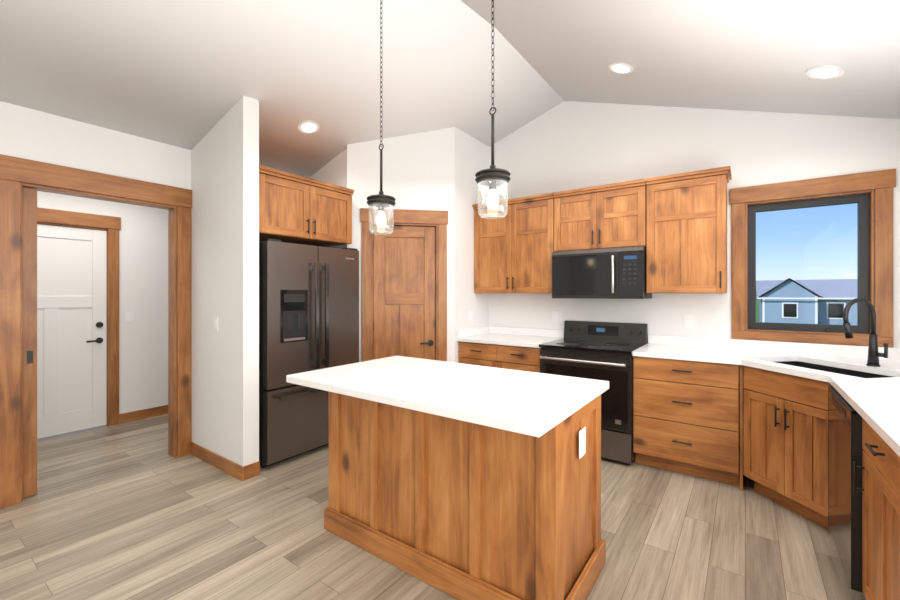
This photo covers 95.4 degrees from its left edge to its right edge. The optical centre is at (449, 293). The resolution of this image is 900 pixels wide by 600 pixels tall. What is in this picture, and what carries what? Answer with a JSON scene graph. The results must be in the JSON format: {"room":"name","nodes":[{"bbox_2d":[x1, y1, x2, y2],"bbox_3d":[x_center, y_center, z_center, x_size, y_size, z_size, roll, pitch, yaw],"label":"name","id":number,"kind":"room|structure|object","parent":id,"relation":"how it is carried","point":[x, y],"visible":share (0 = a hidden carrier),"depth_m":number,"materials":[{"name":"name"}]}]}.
{"room":"kitchen","nodes":[
{"label":"kitchen","id":0,"kind":"room"},
{"bbox_2d":[0,101,190,197],"bbox_3d":[-3.004,-0.480,2.536,0.120,3.700,7.600,0,0,36],"label":"wall","id":1,"kind":"structure","parent":0,"point":[31,134],"depth_m":2.97,"materials":[{"name":"white paint"}]},
{"bbox_2d":[22,187,36,497],"bbox_3d":[-2.843,0.327,2.757,0.040,2.070,0.084,0,0,36],"label":"pocket door","id":2,"kind":"structure","parent":1,"relation":"in","point":[29,341],"depth_m":2.75,"materials":[{"name":"brown wood"}]},
{"bbox_2d":[0,154,191,508],"bbox_3d":[-2.601,0.242,3.090,0.166,2.255,1.150,0,0,36],"label":"trim","id":3,"kind":"structure","parent":1,"relation":"attached to","point":[17,174],"depth_m":2.85,"materials":[{"name":"brown wood"}]},
{"bbox_2d":[37,191,167,413],"bbox_3d":[-4.558,-0.480,2.929,0.120,3.700,6.420,0,0,36],"label":"wall","id":4,"kind":"structure","parent":0,"point":[143,296],"depth_m":4.46,"materials":[{"name":"white paint"}]},
{"bbox_2d":[37,224,106,438],"bbox_3d":[-3.793,0.354,3.894,0.095,2.007,0.837,0,0,36],"label":"hall door","id":5,"kind":"structure","parent":4,"relation":"in","point":[71,329],"depth_m":4.02,"materials":[{"name":"white wood"}]},
{"bbox_2d":[37,207,120,425],"bbox_3d":[-3.832,0.285,3.914,0.145,2.170,1.069,0,0,36],"label":"trim","id":6,"kind":"structure","parent":4,"relation":"attached to","point":[110,224],"depth_m":4.24,"materials":[{"name":"brown wood"}]},
{"bbox_2d":[126,311,133,321],"bbox_3d":[-3.429,0.250,4.384,0.008,0.116,0.072,0,0,36],"label":"light switch","id":7,"kind":"object","parent":4,"relation":"attached to","point":[129,316],"visible":1,"depth_m":4.38,"materials":[{"name":"white plastic"}]},
{"bbox_2d":[119,405,167,423],"bbox_3d":[-4.538,1.320,2.841,0.015,0.100,6.300,0,0,36],"label":"baseboard","id":8,"kind":"structure","parent":4,"relation":"attached to","point":[141,414],"depth_m":4.47,"materials":[{"name":"brown wood"}]},
{"bbox_2d":[191,96,258,466],"bbox_3d":[-1.836,-0.480,3.309,0.870,3.700,0.120,0,0,36],"label":"wall","id":9,"kind":"structure","parent":0,"point":[225,279],"depth_m":3.14,"materials":[{"name":"white paint"}]},
{"bbox_2d":[213,316,217,330],"bbox_3d":[-1.862,0.240,3.248,0.072,0.116,0.008,0,0,36],"label":"switch","id":10,"kind":"object","parent":9,"relation":"attached to","point":[215,323],"visible":1,"depth_m":3.24,"materials":[{"name":"white plastic"}]},
{"bbox_2d":[190,442,243,480],"bbox_3d":[-1.869,1.320,3.250,0.885,0.100,0.015,0,0,36],"label":"baseboard","id":11,"kind":"structure","parent":9,"relation":"attached to","point":[234,469],"depth_m":3.21,"materials":[{"name":"brown wood"}]},
{"bbox_2d":[244,461,259,479],"bbox_3d":[-1.477,1.320,3.050,0.015,0.100,0.120,0,0,36],"label":"baseboard wing end","id":12,"kind":"structure","parent":9,"relation":"attached to","point":[251,470],"depth_m":3.04,"materials":[{"name":"brown wood"}]},
{"bbox_2d":[0,0,563,177],"bbox_3d":[-2.051,-1.646,1.849,2.470,0.908,7.840,0,0,36],"label":"ceiling","id":13,"kind":"structure","parent":0,"point":[187,74],"depth_m":2.83,"materials":[{"name":"white paint"}]},
{"bbox_2d":[298,121,319,133],"bbox_3d":[-1.231,-1.451,3.573,0.178,0.057,0.184,0,0,36],"label":"recessed light","id":14,"kind":"object","parent":13,"relation":"in","point":[308,127],"visible":0.98,"depth_m":3.57,"materials":[{"name":"white plastic"}]},
{"bbox_2d":[367,0,395,234],"bbox_3d":[-0.401,-1.071,2.385,0.168,1.442,0.168,0,0,36],"label":"pendant light","id":15,"kind":"object","parent":13,"relation":"hanging from","point":[381,201],"visible":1,"depth_m":2.37,"materials":[{"name":"clear glass"}]},
{"bbox_2d":[310,148,346,248],"bbox_3d":[-1.222,-0.480,4.272,0.740,3.700,0.120,0,0,36],"label":"wall","id":16,"kind":"structure","parent":0,"point":[333,171],"depth_m":4.15,"materials":[{"name":"white paint"}]},
{"bbox_2d":[259,165,353,246],"bbox_3d":[-1.524,-0.724,3.740,0.864,0.508,0.931,0,0,36],"label":"upper cabinet","id":17,"kind":"object","parent":16,"relation":"attached to","point":[295,209],"visible":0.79,"depth_m":3.46,"materials":[{"name":"brown wood"}]},
{"bbox_2d":[347,127,454,362],"bbox_3d":[-0.489,-0.480,4.144,1.068,3.700,0.120,0,0,-9],"label":"wall","id":18,"kind":"structure","parent":0,"point":[418,171],"depth_m":4.10,"materials":[{"name":"white paint"}]},
{"bbox_2d":[373,225,434,359],"bbox_3d":[-0.455,0.340,4.106,0.626,2.037,0.095,0,0,-9],"label":"pantry door","id":19,"kind":"structure","parent":18,"relation":"in","point":[403,290],"depth_m":4.12,"materials":[{"name":"brown wood"}]},
{"bbox_2d":[360,208,447,361],"bbox_3d":[-0.459,0.268,4.136,0.869,2.205,0.145,0,0,-9],"label":"trim","id":20,"kind":"structure","parent":18,"relation":"attached to","point":[437,220],"depth_m":4.09,"materials":[{"name":"brown wood"}]},
{"bbox_2d":[0,414,865,599],"bbox_3d":[-1.568,1.400,1.501,6.900,0.060,8.000,0,0,36],"label":"floor","id":21,"kind":"structure","parent":0,"point":[132,510],"depth_m":2.30,"materials":[{"name":"beige wood"}]},
{"bbox_2d":[259,239,358,467],"bbox_3d":[-1.444,0.472,3.732,0.902,1.791,0.915,0,0,36],"label":"refrigerator","id":22,"kind":"object","parent":21,"relation":"on","point":[308,307],"visible":0.73,"depth_m":3.36,"materials":[{"name":"black metal"}]},
{"bbox_2d":[324,392,605,599],"bbox_3d":[0.029,0.930,2.229,1.414,0.876,0.646,0,0,36],"label":"kitchen island","id":23,"kind":"object","parent":21,"relation":"on","point":[459,509],"visible":0.75,"depth_m":1.88,"materials":[{"name":"brown wood"}]},
{"bbox_2d":[286,356,608,437],"bbox_3d":[-0.043,0.475,2.204,1.503,0.040,0.895,0,0,36],"label":"island countertop","id":24,"kind":"structure","parent":23,"relation":"on","point":[536,404],"depth_m":1.96,"materials":[{"name":"white stone"}]},
{"bbox_2d":[459,341,540,372],"bbox_3d":[0.627,0.930,4.192,0.907,0.876,0.660,0,0,36],"label":"base cabinet","id":25,"kind":"object","parent":21,"relation":"on","point":[508,357],"visible":0.31,"depth_m":3.93,"materials":[{"name":"brown wood"}]},
{"bbox_2d":[457,326,563,347],"bbox_3d":[0.629,0.432,4.197,0.906,0.115,0.653,0,0,36],"label":"countertop","id":26,"kind":"structure","parent":25,"relation":"on","point":[521,337],"depth_m":4.25,"materials":[{"name":"white stone"}]},
{"bbox_2d":[539,320,647,464],"bbox_3d":[1.284,0.822,3.670,0.772,1.093,0.736,0,0,36],"label":"range","id":27,"kind":"object","parent":21,"relation":"on","point":[593,350],"visible":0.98,"depth_m":3.37,"materials":[{"name":"black metal"}]},
{"bbox_2d":[633,356,739,485],"bbox_3d":[1.897,0.930,3.276,0.685,0.876,0.660,0,0,36],"label":"base cabinet","id":28,"kind":"object","parent":21,"relation":"on","point":[686,416],"visible":0.98,"depth_m":3.02,"materials":[{"name":"brown wood"}]},
{"bbox_2d":[740,365,742,489],"bbox_3d":[2.494,0.930,2.590,1.077,0.876,1.074,0,0,36],"label":"strip","id":29,"kind":"object","parent":21,"relation":"on","point":[741,427],"visible":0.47,"depth_m":2.85,"materials":[{"name":"brown wood"}]},
{"bbox_2d":[632,335,827,380],"bbox_3d":[1.946,0.432,3.003,1.080,0.115,1.048,0,0,36],"label":"countertop","id":30,"kind":"structure","parent":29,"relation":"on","point":[759,354],"depth_m":3.12,"materials":[{"name":"white stone"}]},
{"bbox_2d":[743,366,831,530],"bbox_3d":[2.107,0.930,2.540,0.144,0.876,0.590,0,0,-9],"label":"base cabinet","id":31,"kind":"object","parent":21,"relation":"on","point":[785,440],"visible":0.88,"depth_m":2.51,"materials":[{"name":"brown wood"}]},
{"bbox_2d":[828,385,862,592],"bbox_3d":[2.153,0.934,1.801,0.654,0.867,0.597,0,0,36],"label":"dishwasher","id":32,"kind":"object","parent":21,"relation":"on","point":[845,448],"visible":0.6,"depth_m":1.85,"materials":[{"name":"black metal"}]},
{"bbox_2d":[857,418,899,599],"bbox_3d":[1.808,0.930,1.270,0.647,0.876,0.661,0,0,36],"label":"base cabinet","id":33,"kind":"object","parent":21,"relation":"on","point":[880,468],"depth_m":1.49,"materials":[{"name":"brown wood"}]},
{"bbox_2d":[812,343,899,456],"bbox_3d":[2.083,0.432,1.683,0.686,0.115,3.028,0,0,36],"label":"countertop","id":34,"kind":"structure","parent":33,"relation":"on","point":[874,403],"depth_m":2.03,"materials":[{"name":"white stone"}]},
{"bbox_2d":[776,361,891,377],"bbox_3d":[2.375,0.579,2.584,0.448,0.173,0.758,0,0,-9],"label":"sink","id":35,"kind":"object","parent":34,"relation":"in","point":[835,370],"visible":0.1,"depth_m":2.73,"materials":[{"name":"black metal"}]},
{"bbox_2d":[843,298,887,366],"bbox_3d":[2.566,0.241,2.531,0.253,0.427,0.107,0,0,-9],"label":"faucet","id":36,"kind":"object","parent":34,"relation":"on","point":[874,354],"visible":1,"depth_m":2.55,"materials":[{"name":"black metal"}]},
{"bbox_2d":[455,127,488,362],"bbox_3d":[0.201,-0.480,4.484,0.120,3.700,0.690,0,0,36],"label":"wall","id":37,"kind":"structure","parent":0,"point":[471,157],"depth_m":4.35,"materials":[{"name":"white paint"}]},
{"bbox_2d":[469,310,472,320],"bbox_3d":[0.227,0.240,4.411,0.007,0.116,0.072,0,0,36],"label":"electrical outlet","id":38,"kind":"object","parent":37,"relation":"attached to","point":[470,315],"visible":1,"depth_m":4.41,"materials":[{"name":"white plastic"}]},
{"bbox_2d":[461,0,899,118],"bbox_3d":[0.038,-1.600,0.343,2.680,0.999,7.840,0,0,36],"label":"ceiling","id":39,"kind":"structure","parent":0,"point":[755,55],"depth_m":2.64,"materials":[{"name":"white paint"}]},
{"bbox_2d":[475,0,510,218],"bbox_3d":[0.204,-1.032,1.949,0.168,1.334,0.168,0,0,36],"label":"pendant light","id":40,"kind":"object","parent":39,"relation":"hanging from","point":[492,177],"visible":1,"depth_m":1.93,"materials":[{"name":"clear glass"}]},
{"bbox_2d":[609,63,632,73],"bbox_3d":[1.318,-1.736,3.158,0.177,0.063,0.184,0,0,36],"label":"recessed light","id":41,"kind":"object","parent":39,"relation":"in","point":[621,68],"visible":1,"depth_m":3.15,"materials":[{"name":"white plastic"}]},
{"bbox_2d":[806,65,844,78],"bbox_3d":[2.293,-1.351,2.504,0.177,0.063,0.184,0,0,36],"label":"recessed light","id":42,"kind":"object","parent":39,"relation":"in","point":[825,72],"visible":1,"depth_m":2.49,"materials":[{"name":"white plastic"}]},
{"bbox_2d":[489,101,899,388],"bbox_3d":[1.286,-0.480,4.202,5.170,3.700,0.120,0,0,36],"label":"wall","id":43,"kind":"structure","parent":0,"point":[566,145],"depth_m":3.64,"materials":[{"name":"white paint"}]},
{"bbox_2d":[472,193,554,292],"bbox_3d":[0.713,-0.482,4.313,0.905,0.961,0.364,0,0,36],"label":"upper cabinet","id":44,"kind":"object","parent":43,"relation":"attached to","point":[513,248],"visible":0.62,"depth_m":4.16,"materials":[{"name":"brown wood"}]},
{"bbox_2d":[552,311,558,321],"bbox_3d":[1.098,0.240,4.258,0.072,0.116,0.007,0,0,36],"label":"electrical outlet","id":45,"kind":"object","parent":43,"relation":"attached to","point":[555,316],"visible":1,"depth_m":4.25,"materials":[{"name":"white plastic"}]},
{"bbox_2d":[553,179,646,251],"bbox_3d":[1.410,-0.682,3.810,0.806,0.561,0.364,0,0,36],"label":"upper cabinet","id":46,"kind":"object","parent":43,"relation":"attached to","point":[613,215],"visible":0.92,"depth_m":3.66,"materials":[{"name":"brown wood"}]},
{"bbox_2d":[552,246,651,298],"bbox_3d":[1.383,-0.175,3.773,0.798,0.440,0.453,0,0,36],"label":"microwave","id":47,"kind":"object","parent":46,"relation":"attached to","point":[614,273],"visible":1,"depth_m":3.60,"materials":[{"name":"black metal"}]},
{"bbox_2d":[684,314,692,327],"bbox_3d":[2.072,0.240,3.556,0.072,0.116,0.007,0,0,36],"label":"electrical outlet","id":48,"kind":"object","parent":43,"relation":"attached to","point":[688,320],"visible":1,"depth_m":3.55,"materials":[{"name":"white plastic"}]},
{"bbox_2d":[645,166,731,292],"bbox_3d":[1.979,-0.482,3.400,0.588,0.961,0.364,0,0,36],"label":"upper cabinet","id":49,"kind":"object","parent":43,"relation":"attached to","point":[686,232],"visible":1,"depth_m":3.28,"materials":[{"name":"brown wood"}]},
{"bbox_2d":[730,169,895,347],"bbox_3d":[2.720,-0.243,3.139,0.944,1.233,0.126,0,0,36],"label":"window","id":50,"kind":"structure","parent":43,"relation":"in","point":[882,183],"depth_m":3.03,"materials":[{"name":"brown wood"}]},
{"bbox_2d":[756,278,856,324],"bbox_3d":[34.950,0.845,33.587,15.800,4.150,11.430,0,0,36],"label":"house","id":51,"kind":"structure","parent":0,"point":[830,310],"depth_m":32.76,"materials":[{"name":"blue"}]},
{"label":"outside","id":52,"kind":"structure","parent":0,"visible":0},
{"bbox_2d":[756,297,759,321],"bbox_3d":[118.337,3.020,164.078,400.000,0.200,395.400,0,0,36],"label":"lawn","id":53,"kind":"structure","parent":52,"point":[758,310],"depth_m":70.31,"materials":[{"name":"green plant"}]}
]}

